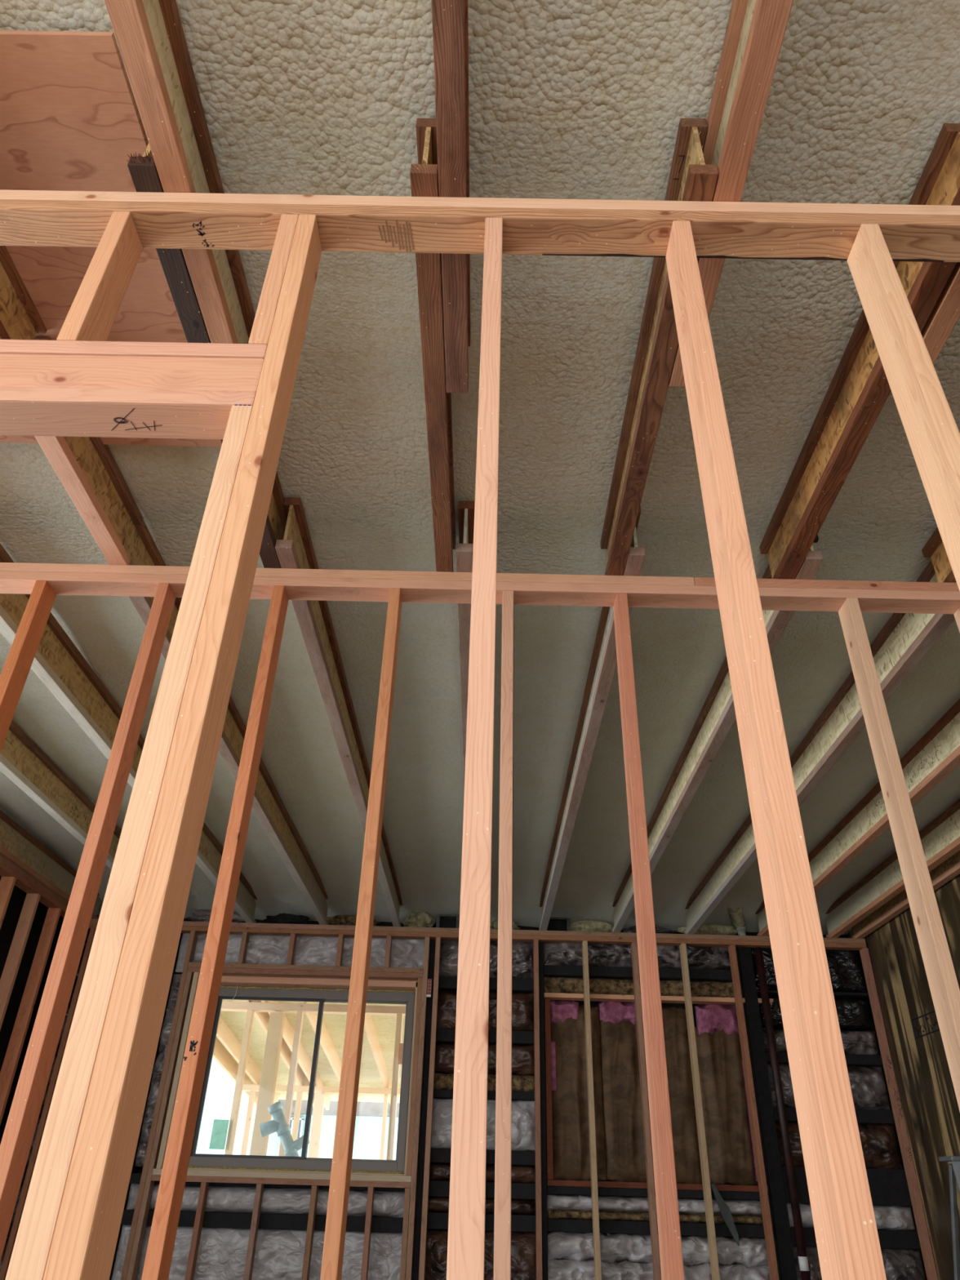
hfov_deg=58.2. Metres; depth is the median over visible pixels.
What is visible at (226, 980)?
window frame
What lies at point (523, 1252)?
insulation batt
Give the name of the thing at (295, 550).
joist
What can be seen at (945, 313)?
joist
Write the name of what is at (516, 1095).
wall girt
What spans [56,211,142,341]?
stud
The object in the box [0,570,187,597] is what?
plate
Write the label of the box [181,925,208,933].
plate
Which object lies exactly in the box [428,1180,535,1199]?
wall girt
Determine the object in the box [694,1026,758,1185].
kraft batt
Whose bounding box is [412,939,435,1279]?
post
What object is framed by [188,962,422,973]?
header board
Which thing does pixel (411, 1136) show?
stud
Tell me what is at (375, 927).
plate
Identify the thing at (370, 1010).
plate
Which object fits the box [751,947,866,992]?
insulation batt
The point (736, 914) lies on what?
lump
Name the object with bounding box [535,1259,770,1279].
insulation batt
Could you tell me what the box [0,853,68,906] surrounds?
plate
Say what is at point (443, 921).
junction box
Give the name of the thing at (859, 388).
joist
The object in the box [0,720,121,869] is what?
joist
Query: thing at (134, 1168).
post
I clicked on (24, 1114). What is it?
stud
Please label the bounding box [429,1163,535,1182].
insulation batt
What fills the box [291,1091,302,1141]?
stud
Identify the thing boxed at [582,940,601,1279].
stud
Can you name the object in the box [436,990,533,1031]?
insulation batt
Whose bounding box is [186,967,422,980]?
header board
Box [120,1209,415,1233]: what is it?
beam
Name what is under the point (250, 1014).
stud
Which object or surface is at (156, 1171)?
board
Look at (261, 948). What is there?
insulation batt
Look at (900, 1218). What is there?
insulation batt
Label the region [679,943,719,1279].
stud
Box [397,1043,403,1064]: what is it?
plywood patch
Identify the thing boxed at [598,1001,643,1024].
pink batt
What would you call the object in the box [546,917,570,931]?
junction box
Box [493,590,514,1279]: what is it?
stud
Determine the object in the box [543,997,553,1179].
board
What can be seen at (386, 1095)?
stud
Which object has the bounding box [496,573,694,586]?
plate
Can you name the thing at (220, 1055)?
rafter
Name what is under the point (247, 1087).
plate
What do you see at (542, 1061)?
post
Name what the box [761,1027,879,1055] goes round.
insulation batt
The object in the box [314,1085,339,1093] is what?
plate
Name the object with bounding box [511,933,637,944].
plate
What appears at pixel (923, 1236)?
stud
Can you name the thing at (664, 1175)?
stud
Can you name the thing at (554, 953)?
insulation batt
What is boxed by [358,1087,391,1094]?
plate
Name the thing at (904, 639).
joist
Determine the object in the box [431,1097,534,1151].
insulation batt
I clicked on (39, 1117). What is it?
insulation batt
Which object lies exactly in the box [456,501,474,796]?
joist
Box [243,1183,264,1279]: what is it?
stud
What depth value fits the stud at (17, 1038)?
6.29 m
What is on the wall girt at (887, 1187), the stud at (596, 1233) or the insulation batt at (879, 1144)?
the insulation batt at (879, 1144)
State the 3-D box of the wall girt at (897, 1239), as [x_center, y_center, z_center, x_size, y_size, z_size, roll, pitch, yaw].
[2.675,4.274,6.165,0.927,0.105,0.100,1,-33,1]
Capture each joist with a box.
[0,245,47,339]
[0,542,257,923]
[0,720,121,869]
[0,809,101,919]
[34,336,143,564]
[104,0,255,343]
[126,519,328,924]
[127,143,287,568]
[275,497,402,926]
[409,118,456,572]
[431,0,471,392]
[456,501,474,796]
[539,505,645,930]
[600,118,718,575]
[611,533,822,932]
[669,0,793,386]
[684,560,955,933]
[755,698,959,936]
[759,123,959,579]
[825,799,959,937]
[851,850,959,938]
[920,262,959,364]
[921,527,956,582]
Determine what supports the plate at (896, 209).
on the plate at (28, 223)
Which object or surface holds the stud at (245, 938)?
on the header board at (248, 966)
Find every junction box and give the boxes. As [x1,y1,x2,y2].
[435,914,459,928]
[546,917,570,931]
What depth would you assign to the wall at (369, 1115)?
19.07 m
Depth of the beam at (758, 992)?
7.01 m
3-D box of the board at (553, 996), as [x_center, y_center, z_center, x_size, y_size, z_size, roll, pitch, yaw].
[1.447,2.930,7.038,1.852,0.034,0.120,1,-33,1]
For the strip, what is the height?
0.365 m
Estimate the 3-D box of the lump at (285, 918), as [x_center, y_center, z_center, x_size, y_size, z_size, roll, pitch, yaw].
[-1.671,2.420,7.425,0.482,0.127,0.185,1,-33,1]
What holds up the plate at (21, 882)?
on the stud
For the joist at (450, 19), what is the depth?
1.85 m
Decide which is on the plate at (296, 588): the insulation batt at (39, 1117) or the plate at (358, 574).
the plate at (358, 574)
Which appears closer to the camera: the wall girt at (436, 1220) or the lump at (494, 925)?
the wall girt at (436, 1220)
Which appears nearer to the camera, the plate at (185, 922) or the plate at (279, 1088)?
the plate at (185, 922)
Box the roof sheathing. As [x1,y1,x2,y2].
[216,999,405,1102]
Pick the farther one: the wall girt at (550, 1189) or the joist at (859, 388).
the wall girt at (550, 1189)
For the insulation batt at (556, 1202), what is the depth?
6.24 m
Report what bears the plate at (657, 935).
on the plate at (660, 941)
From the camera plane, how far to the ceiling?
2.93 m
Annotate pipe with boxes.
[277,1117,303,1155]
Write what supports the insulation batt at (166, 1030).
attached to the stud at (148, 1187)
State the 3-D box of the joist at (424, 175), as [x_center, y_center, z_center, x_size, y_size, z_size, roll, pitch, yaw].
[-0.122,-0.695,2.583,0.059,0.232,1.547,1,-33,1]
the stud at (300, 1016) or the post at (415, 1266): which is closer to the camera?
the post at (415, 1266)
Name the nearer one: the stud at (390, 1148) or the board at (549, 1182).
the board at (549, 1182)
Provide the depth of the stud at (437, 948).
6.43 m
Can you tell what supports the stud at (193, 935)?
on the plate
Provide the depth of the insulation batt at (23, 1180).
6.22 m
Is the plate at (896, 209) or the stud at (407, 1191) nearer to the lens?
the plate at (896, 209)
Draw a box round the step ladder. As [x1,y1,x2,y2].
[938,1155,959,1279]
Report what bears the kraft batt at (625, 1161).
on the board at (549, 1182)
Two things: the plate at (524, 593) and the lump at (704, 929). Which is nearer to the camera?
the plate at (524, 593)
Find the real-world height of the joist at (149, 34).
0.232 m
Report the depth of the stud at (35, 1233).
1.07 m
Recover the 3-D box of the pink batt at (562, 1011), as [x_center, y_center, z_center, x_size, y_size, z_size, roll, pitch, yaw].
[0.690,3.044,7.046,0.240,0.202,0.129,1,-33,1]
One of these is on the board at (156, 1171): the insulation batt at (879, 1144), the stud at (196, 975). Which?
the stud at (196, 975)
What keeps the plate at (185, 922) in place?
on the plate at (185, 929)
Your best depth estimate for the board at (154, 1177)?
6.21 m
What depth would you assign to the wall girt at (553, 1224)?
6.15 m
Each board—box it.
[0,339,266,359]
[0,386,256,439]
[151,1174,410,1188]
[152,1168,411,1182]
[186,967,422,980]
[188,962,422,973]
[543,992,773,1004]
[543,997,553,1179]
[546,1179,768,1191]
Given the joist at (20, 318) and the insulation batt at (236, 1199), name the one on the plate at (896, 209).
the joist at (20, 318)
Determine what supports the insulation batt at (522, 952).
on the beam at (446, 983)
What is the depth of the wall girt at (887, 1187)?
6.29 m
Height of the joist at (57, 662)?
0.232 m
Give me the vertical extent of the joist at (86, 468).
0.232 m
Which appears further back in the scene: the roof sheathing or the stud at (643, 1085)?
the roof sheathing
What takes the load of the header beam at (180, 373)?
on the header board at (24, 411)
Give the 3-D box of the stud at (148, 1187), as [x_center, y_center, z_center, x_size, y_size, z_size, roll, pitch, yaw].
[-2.376,3.568,6.466,0.038,2.044,0.089,1,-33,1]
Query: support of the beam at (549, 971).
attached to the post at (542, 1061)
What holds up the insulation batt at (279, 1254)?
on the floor
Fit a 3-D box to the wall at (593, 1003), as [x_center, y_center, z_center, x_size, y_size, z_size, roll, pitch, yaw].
[-0.152,3.523,6.937,6.900,2.815,0.080,1,-33,1]
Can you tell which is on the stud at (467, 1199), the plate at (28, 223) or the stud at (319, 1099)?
the plate at (28, 223)
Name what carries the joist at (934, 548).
on the plate at (896, 209)
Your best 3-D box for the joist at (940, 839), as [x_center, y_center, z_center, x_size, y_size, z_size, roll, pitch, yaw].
[2.938,1.057,5.168,0.058,0.232,5.020,1,-33,1]
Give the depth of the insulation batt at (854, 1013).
6.94 m
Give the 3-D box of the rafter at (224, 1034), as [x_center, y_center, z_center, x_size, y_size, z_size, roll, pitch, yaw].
[-3.162,4.877,10.675,0.040,1.083,7.350,1,-33,1]
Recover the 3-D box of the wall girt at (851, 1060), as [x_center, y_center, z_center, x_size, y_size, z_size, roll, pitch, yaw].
[2.704,3.301,6.791,0.927,0.070,0.100,1,-33,1]
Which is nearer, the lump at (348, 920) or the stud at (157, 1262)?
the stud at (157, 1262)
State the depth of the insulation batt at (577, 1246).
6.09 m
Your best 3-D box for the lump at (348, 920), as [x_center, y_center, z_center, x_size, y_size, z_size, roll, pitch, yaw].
[-1.118,2.429,7.426,0.542,0.122,0.186,1,-33,1]
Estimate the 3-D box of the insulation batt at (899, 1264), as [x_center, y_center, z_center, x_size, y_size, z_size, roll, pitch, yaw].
[2.670,4.479,6.044,0.927,0.376,0.162,1,-33,1]
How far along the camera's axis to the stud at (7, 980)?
6.13 m
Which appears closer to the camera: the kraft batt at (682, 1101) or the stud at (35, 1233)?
the stud at (35, 1233)
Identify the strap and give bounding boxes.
[426,978,431,996]
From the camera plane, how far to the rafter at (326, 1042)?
10.86 m
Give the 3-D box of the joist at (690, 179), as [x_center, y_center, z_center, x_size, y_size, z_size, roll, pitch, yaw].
[0.485,-0.690,2.564,0.060,0.232,1.536,1,-33,1]
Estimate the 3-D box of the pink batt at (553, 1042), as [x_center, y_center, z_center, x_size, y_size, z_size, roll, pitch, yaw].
[0.578,3.364,6.819,0.045,0.354,0.105,1,-33,1]
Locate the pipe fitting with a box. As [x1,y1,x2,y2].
[259,1101,310,1156]
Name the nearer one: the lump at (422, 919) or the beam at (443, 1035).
the beam at (443, 1035)
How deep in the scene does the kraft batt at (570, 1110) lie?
6.68 m
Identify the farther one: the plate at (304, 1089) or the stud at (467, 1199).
the plate at (304, 1089)
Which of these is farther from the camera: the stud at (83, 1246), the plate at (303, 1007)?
the plate at (303, 1007)
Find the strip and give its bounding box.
[711,1183,739,1245]
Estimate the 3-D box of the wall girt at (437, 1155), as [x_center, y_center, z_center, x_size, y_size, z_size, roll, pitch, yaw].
[0.022,3.852,6.428,0.850,0.090,0.100,1,-33,1]
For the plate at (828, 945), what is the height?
0.038 m
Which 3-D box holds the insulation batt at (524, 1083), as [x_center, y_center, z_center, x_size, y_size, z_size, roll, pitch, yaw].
[0.034,3.446,6.717,0.844,0.126,0.134,1,-33,1]
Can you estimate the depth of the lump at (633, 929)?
7.35 m
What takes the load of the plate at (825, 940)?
on the plate at (828, 945)
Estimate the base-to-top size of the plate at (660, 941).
0.038 m
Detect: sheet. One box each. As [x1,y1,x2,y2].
[0,30,222,446]
[208,1119,229,1149]
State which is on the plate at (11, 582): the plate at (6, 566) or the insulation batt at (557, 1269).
the plate at (6, 566)
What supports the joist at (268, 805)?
attached to the ceiling
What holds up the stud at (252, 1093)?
on the ground
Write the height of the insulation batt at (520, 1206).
0.095 m
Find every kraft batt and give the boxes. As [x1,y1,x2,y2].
[550,1004,606,1181]
[599,1017,654,1182]
[662,1007,702,1184]
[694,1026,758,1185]
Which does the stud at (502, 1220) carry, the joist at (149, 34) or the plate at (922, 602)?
the plate at (922, 602)
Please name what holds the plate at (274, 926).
on the plate at (237, 931)
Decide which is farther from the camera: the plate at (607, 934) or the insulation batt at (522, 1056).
the plate at (607, 934)
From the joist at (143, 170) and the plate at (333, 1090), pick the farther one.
the plate at (333, 1090)
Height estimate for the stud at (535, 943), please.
2.369 m
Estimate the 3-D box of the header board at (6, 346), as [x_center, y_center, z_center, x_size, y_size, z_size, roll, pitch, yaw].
[-1.338,-0.546,1.683,1.864,0.038,0.089,1,-33,1]
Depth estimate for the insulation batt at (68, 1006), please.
6.88 m
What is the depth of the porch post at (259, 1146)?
8.94 m
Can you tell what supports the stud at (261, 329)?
on the header board at (6, 346)
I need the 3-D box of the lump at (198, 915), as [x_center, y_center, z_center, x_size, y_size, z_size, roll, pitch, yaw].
[-2.259,2.401,7.436,0.550,0.142,0.185,1,-33,1]
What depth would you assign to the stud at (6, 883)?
5.96 m
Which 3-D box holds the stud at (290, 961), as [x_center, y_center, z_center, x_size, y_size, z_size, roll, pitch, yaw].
[-1.553,2.558,7.118,0.038,0.249,0.089,1,-33,1]
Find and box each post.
[109,933,182,1279]
[249,1012,285,1155]
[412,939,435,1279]
[538,942,547,1279]
[735,946,797,1279]
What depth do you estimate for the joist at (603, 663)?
4.29 m
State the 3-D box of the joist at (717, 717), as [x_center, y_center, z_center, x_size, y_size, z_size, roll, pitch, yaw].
[1.144,0.999,5.159,0.060,0.232,5.087,1,-33,1]
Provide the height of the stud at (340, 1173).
2.369 m
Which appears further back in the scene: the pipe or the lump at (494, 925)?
the pipe
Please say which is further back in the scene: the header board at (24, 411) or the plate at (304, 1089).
the plate at (304, 1089)
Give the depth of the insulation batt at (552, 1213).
6.22 m
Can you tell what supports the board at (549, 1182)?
on the wall girt at (550, 1189)
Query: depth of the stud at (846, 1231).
1.13 m
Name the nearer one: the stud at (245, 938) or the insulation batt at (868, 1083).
the insulation batt at (868, 1083)
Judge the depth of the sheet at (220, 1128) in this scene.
8.65 m
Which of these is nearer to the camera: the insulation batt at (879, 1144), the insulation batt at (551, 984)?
the insulation batt at (879, 1144)
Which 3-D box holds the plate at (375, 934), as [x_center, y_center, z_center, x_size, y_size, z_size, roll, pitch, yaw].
[-0.536,2.418,7.120,0.720,0.038,0.235,1,-33,1]
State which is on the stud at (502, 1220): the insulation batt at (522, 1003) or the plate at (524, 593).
the plate at (524, 593)
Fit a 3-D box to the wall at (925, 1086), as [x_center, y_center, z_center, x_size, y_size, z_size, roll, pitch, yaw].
[3.227,0.735,2.451,0.089,2.815,10.900,1,-33,1]
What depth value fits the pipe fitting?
7.97 m
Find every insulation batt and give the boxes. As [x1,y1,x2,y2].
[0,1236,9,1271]
[10,1178,24,1222]
[26,1116,40,1165]
[42,1056,57,1104]
[57,1004,70,1044]
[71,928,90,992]
[111,1224,414,1279]
[125,1182,416,1217]
[134,973,182,1166]
[175,933,430,977]
[424,1228,536,1279]
[427,1196,535,1214]
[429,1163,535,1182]
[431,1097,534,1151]
[433,1072,534,1092]
[434,1042,534,1075]
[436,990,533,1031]
[439,939,533,978]
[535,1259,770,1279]
[542,942,730,969]
[543,977,734,997]
[546,1194,762,1215]
[546,1208,763,1224]
[547,1231,768,1267]
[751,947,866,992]
[757,994,875,1031]
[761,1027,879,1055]
[767,1063,891,1110]
[774,1120,903,1169]
[786,1202,915,1231]
[792,1245,926,1279]
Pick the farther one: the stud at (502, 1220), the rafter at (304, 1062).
the rafter at (304, 1062)
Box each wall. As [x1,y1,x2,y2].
[0,875,63,1144]
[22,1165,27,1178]
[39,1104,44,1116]
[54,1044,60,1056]
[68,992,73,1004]
[88,915,848,1259]
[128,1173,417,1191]
[195,1099,399,1173]
[847,874,959,1279]
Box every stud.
[0,580,56,752]
[0,582,175,1262]
[0,876,16,928]
[0,893,40,1030]
[0,907,61,1124]
[0,928,96,1279]
[4,404,253,1279]
[43,214,321,1279]
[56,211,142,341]
[120,930,197,1279]
[126,972,193,1279]
[141,585,288,1279]
[155,972,199,1168]
[184,1182,208,1279]
[224,1009,254,1154]
[237,932,249,963]
[240,1090,255,1155]
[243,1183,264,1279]
[248,213,298,346]
[278,1011,303,1155]
[286,933,297,964]
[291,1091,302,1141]
[301,1185,318,1279]
[307,1092,324,1157]
[320,587,402,1279]
[335,934,344,965]
[360,1186,374,1279]
[379,1093,388,1159]
[384,935,391,967]
[386,1013,403,1159]
[399,1187,410,1279]
[405,936,430,1279]
[406,977,422,1176]
[418,937,440,1279]
[446,217,502,1279]
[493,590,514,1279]
[533,939,542,1279]
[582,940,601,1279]
[613,592,684,1279]
[631,942,661,1279]
[665,220,886,1279]
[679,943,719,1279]
[728,944,778,1279]
[754,946,810,1279]
[838,597,959,1111]
[847,223,959,591]
[859,947,937,1279]
[954,607,959,632]
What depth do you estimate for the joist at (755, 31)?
1.80 m
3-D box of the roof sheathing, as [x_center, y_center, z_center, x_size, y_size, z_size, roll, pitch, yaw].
[-0.481,4.944,10.819,5.980,0.950,7.650,1,-33,1]
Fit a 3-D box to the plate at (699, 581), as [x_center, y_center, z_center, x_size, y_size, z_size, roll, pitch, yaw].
[1.748,-0.162,3.078,1.980,0.038,0.089,1,-33,1]
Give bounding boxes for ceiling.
[0,0,959,934]
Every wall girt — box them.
[426,1212,535,1231]
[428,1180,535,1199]
[430,1148,535,1165]
[433,1088,534,1100]
[546,1186,770,1199]
[546,1218,775,1238]
[765,1052,883,1066]
[773,1106,895,1124]
[781,1166,911,1206]
[790,1226,920,1248]
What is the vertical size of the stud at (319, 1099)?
1.940 m
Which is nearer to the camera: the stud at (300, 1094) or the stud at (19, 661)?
the stud at (19, 661)
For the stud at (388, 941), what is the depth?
7.08 m
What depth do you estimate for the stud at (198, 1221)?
6.06 m
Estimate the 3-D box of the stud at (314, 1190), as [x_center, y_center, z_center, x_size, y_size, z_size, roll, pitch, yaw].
[-1.197,4.196,6.065,0.038,0.612,0.089,1,-33,1]
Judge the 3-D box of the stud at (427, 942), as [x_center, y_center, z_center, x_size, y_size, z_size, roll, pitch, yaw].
[-0.464,3.474,6.533,0.038,2.369,0.089,1,-33,1]
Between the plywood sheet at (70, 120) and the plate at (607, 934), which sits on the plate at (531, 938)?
the plate at (607, 934)
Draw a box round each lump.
[185,910,244,922]
[257,913,313,924]
[326,915,380,925]
[402,911,435,927]
[490,920,519,929]
[570,920,613,932]
[622,924,676,933]
[677,924,737,935]
[727,906,746,935]
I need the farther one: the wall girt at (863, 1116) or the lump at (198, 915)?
the lump at (198, 915)
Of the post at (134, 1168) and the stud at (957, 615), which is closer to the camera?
the stud at (957, 615)
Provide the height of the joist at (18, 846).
0.232 m
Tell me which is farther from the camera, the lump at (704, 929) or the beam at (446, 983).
the lump at (704, 929)
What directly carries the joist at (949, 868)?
attached to the ceiling
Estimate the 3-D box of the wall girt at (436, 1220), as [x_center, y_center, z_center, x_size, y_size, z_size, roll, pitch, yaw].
[0.013,4.189,6.211,0.850,0.099,0.100,1,-33,1]
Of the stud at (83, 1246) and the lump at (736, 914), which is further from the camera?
the lump at (736, 914)
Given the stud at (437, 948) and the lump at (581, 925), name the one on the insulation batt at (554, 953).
the lump at (581, 925)
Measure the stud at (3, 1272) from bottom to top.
2.369 m
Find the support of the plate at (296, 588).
on the stud at (502, 1220)
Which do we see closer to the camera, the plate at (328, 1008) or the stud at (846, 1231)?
the stud at (846, 1231)
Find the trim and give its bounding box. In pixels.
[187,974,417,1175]
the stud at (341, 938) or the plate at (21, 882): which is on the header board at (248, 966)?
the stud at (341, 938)
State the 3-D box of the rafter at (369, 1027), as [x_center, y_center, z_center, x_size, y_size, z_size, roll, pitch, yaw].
[-1.322,4.918,10.655,0.040,1.083,7.350,1,-33,1]
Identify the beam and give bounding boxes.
[0,353,263,392]
[7,1222,13,1236]
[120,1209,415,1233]
[435,1028,533,1045]
[438,976,533,992]
[543,964,741,982]
[756,990,868,997]
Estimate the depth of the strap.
6.92 m
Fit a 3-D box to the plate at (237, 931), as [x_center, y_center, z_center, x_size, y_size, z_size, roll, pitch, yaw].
[-1.554,2.396,7.132,1.071,0.038,0.235,1,-33,1]
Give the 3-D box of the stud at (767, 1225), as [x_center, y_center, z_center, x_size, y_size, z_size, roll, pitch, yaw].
[2.055,3.529,6.505,0.038,2.369,0.089,1,-33,1]
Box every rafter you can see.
[212,1038,258,1106]
[216,1016,279,1103]
[244,1000,315,1106]
[261,1000,330,1110]
[299,1001,342,1082]
[364,1003,391,1104]
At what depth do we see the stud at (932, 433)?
1.63 m
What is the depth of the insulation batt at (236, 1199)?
6.24 m
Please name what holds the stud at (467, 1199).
on the plate
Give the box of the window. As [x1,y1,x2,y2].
[187,985,415,1173]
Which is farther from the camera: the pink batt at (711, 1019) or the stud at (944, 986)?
the pink batt at (711, 1019)
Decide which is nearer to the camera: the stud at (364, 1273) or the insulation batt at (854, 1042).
the stud at (364, 1273)
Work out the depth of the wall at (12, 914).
6.70 m
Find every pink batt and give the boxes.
[550,1000,578,1023]
[551,1040,556,1091]
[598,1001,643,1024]
[693,1004,738,1035]
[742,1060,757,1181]
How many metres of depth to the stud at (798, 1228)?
6.46 m
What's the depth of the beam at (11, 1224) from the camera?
6.14 m
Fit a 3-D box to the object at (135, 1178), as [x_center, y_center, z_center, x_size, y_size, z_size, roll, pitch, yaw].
[-1.516,3.983,6.339,2.105,0.063,0.100,1,-33,1]
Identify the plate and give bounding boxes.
[0,189,959,215]
[0,199,959,262]
[0,562,190,574]
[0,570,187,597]
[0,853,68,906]
[0,860,66,918]
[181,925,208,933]
[182,920,209,926]
[220,1001,319,1013]
[229,927,355,937]
[231,922,355,929]
[242,1084,259,1091]
[249,576,471,604]
[254,568,472,581]
[275,1084,287,1092]
[293,1085,309,1093]
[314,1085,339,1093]
[323,1004,347,1014]
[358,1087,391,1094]
[364,1004,405,1015]
[372,930,458,940]
[373,925,459,933]
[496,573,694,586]
[496,581,719,608]
[511,929,636,937]
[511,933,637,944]
[655,933,770,941]
[656,937,771,947]
[693,577,959,591]
[758,586,959,613]
[822,937,865,943]
[823,942,866,950]
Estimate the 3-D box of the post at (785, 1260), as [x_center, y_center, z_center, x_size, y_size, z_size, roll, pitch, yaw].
[2.176,3.600,6.627,0.105,2.463,0.170,1,-33,1]
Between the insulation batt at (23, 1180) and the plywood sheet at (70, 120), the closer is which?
the plywood sheet at (70, 120)
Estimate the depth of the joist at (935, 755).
5.08 m

